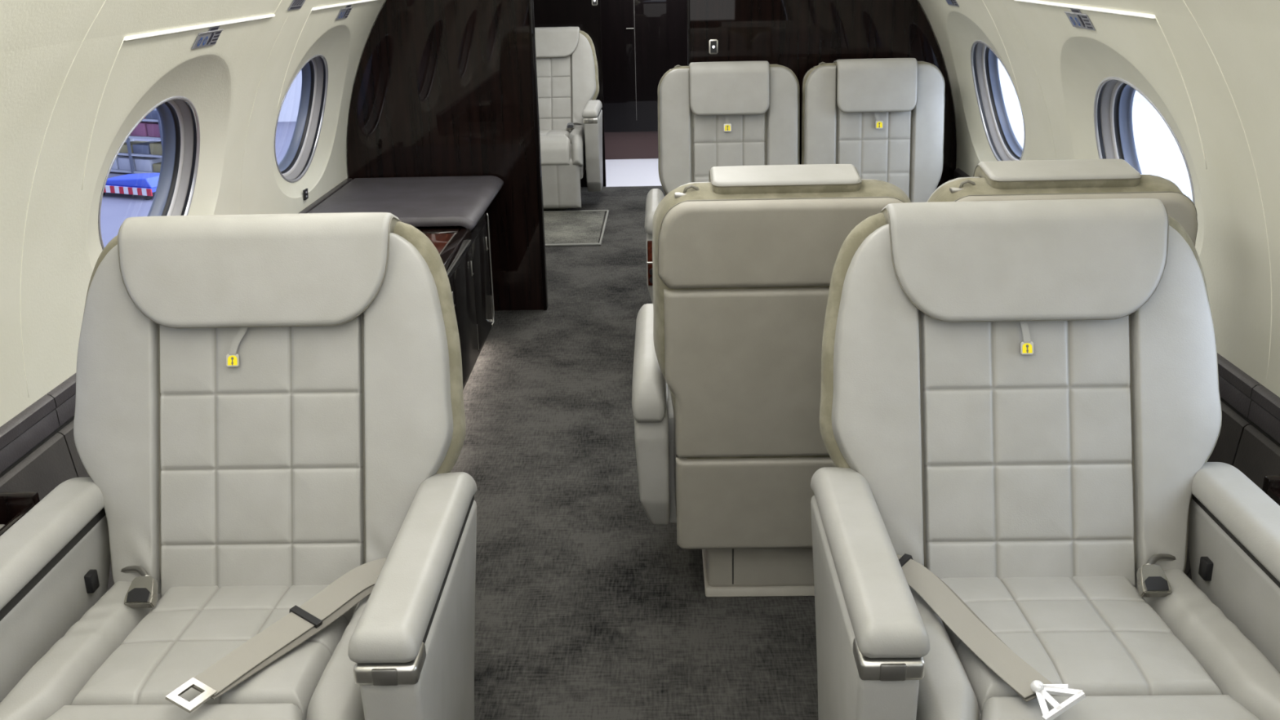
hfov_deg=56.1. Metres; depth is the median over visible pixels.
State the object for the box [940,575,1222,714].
seat cushion
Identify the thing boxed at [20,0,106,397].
trim
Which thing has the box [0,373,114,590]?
wall
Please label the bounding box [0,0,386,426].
wall
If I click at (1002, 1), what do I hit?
trim
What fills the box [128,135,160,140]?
shelf
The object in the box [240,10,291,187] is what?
trim
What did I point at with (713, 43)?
wall switch
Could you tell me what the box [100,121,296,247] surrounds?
ground
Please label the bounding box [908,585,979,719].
cushion
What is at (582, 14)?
wall
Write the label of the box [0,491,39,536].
holder
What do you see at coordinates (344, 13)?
placard
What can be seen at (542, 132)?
seat cushion
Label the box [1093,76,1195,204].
window
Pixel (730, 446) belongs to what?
seat
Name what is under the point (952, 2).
placard
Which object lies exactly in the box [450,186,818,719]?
floor
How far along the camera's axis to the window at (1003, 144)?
4.71 m
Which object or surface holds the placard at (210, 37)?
attached to the wall at (40, 40)
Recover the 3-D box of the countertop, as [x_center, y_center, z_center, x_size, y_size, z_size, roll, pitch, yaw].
[-0.923,-0.627,4.780,0.655,0.055,0.888,-1,19,1]
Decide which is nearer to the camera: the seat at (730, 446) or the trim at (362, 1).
the seat at (730, 446)
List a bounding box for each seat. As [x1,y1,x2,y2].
[0,212,477,719]
[534,26,602,209]
[631,164,911,597]
[644,61,799,303]
[801,57,945,202]
[809,198,1279,719]
[926,159,1197,246]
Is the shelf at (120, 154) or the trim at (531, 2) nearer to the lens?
the trim at (531, 2)
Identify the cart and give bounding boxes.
[102,173,159,199]
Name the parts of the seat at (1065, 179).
latch plate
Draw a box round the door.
[600,0,687,159]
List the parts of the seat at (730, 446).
armrest, latch plate, seat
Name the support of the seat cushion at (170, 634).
on the seat at (269, 425)
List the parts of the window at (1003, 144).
frame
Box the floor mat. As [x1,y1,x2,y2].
[543,209,608,246]
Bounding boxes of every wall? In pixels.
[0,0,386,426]
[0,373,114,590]
[347,0,956,310]
[533,0,606,186]
[917,0,1279,397]
[953,168,1279,580]
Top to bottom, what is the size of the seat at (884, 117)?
1.093 m
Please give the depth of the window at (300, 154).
4.77 m
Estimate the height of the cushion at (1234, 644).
0.186 m
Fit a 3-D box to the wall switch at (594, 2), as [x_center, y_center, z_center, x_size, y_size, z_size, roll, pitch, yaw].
[-0.296,-2.345,7.830,0.038,0.060,0.013,-1,19,1]
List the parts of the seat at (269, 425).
armrest, quilted panel, armrest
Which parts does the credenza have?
cabinet door, cabinet door, cabinet door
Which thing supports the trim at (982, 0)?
attached to the wall at (1070, 63)
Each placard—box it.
[191,25,222,48]
[287,0,305,10]
[335,4,352,20]
[946,0,959,6]
[1063,8,1095,30]
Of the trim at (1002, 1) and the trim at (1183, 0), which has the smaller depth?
the trim at (1183, 0)
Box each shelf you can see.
[110,168,159,173]
[117,152,162,157]
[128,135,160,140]
[141,118,158,121]
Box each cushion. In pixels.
[0,581,160,719]
[71,584,357,719]
[306,594,370,719]
[539,129,570,137]
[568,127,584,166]
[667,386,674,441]
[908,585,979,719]
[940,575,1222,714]
[1135,568,1279,719]
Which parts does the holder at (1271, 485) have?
panel, panel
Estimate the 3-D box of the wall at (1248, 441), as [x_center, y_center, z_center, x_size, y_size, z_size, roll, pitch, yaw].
[1.237,0.577,1.942,0.155,0.604,6.950,-1,19,1]
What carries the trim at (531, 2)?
attached to the wall at (442, 87)
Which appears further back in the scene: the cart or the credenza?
the cart
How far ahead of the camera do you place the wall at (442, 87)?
5.06 m
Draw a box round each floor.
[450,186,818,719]
[605,158,662,186]
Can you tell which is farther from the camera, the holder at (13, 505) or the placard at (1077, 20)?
the placard at (1077, 20)
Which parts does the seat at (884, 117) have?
quilted panel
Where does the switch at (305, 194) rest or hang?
attached to the wall at (40, 40)
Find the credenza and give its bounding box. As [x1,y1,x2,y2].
[414,213,494,390]
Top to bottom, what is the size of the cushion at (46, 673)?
0.186 m
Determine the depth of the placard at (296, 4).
3.67 m
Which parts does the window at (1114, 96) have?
frame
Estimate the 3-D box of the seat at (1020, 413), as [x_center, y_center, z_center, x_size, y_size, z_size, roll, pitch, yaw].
[0.689,0.330,1.993,0.761,1.072,0.912,-1,19,1]
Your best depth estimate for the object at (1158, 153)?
33.40 m
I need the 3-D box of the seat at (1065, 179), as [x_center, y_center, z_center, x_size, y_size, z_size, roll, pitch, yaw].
[0.933,-0.001,2.972,0.627,1.062,0.764,-1,19,1]
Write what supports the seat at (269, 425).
on the floor at (587, 608)
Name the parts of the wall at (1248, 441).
ledge rail, panel, panel, ledge rail, ledge rail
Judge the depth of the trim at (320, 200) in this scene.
4.81 m
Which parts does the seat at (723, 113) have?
armrest, control panel, control knob, quilted panel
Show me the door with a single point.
(642, 40)
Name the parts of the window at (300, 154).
frame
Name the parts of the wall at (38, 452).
ledge rail, ledge rail, panel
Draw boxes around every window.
[97,96,199,249]
[274,53,328,182]
[970,40,1025,160]
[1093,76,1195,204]
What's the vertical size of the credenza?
0.571 m
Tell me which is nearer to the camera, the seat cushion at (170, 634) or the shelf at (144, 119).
the seat cushion at (170, 634)
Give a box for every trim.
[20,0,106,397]
[81,0,282,190]
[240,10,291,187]
[276,0,375,110]
[298,177,352,213]
[528,0,547,310]
[687,0,690,66]
[982,0,1019,95]
[1001,0,1056,159]
[1013,0,1207,168]
[1182,0,1271,379]
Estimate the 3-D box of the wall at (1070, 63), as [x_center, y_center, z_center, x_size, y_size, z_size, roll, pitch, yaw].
[0.962,-0.435,3.115,0.785,1.792,9.910,-1,19,1]
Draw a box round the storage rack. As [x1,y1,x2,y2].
[110,108,162,173]
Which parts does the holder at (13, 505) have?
panel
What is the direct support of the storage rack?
on the ground
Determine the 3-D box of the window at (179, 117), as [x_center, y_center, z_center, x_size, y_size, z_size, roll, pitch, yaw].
[-1.318,-0.462,3.202,0.209,0.471,0.652,-1,19,1]
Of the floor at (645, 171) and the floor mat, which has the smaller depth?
the floor mat
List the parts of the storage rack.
rack post, rack post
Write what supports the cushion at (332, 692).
on the seat at (269, 425)
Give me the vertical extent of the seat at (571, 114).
1.072 m
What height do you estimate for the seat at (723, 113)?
1.093 m
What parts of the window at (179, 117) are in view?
frame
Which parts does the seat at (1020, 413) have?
armrest, quilted panel, armrest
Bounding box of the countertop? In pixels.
[307,175,503,231]
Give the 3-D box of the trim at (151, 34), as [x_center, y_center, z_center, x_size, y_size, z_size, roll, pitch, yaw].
[-1.071,-0.840,3.051,0.291,0.630,1.059,4,19,16]
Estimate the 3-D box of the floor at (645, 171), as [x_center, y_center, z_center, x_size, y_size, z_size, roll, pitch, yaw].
[0.173,-1.422,8.896,3.200,0.001,1.430,-1,19,1]
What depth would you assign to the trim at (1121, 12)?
2.68 m
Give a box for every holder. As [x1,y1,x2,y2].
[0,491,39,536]
[1262,475,1279,505]
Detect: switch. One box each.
[302,188,308,199]
[591,0,597,5]
[708,39,718,53]
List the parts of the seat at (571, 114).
quilted panel, seat, armrest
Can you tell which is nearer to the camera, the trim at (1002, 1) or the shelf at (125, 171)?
the trim at (1002, 1)
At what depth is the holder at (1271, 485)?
2.23 m
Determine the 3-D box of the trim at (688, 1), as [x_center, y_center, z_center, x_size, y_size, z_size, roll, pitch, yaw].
[0.210,-1.088,5.110,0.010,1.783,0.060,-1,19,1]

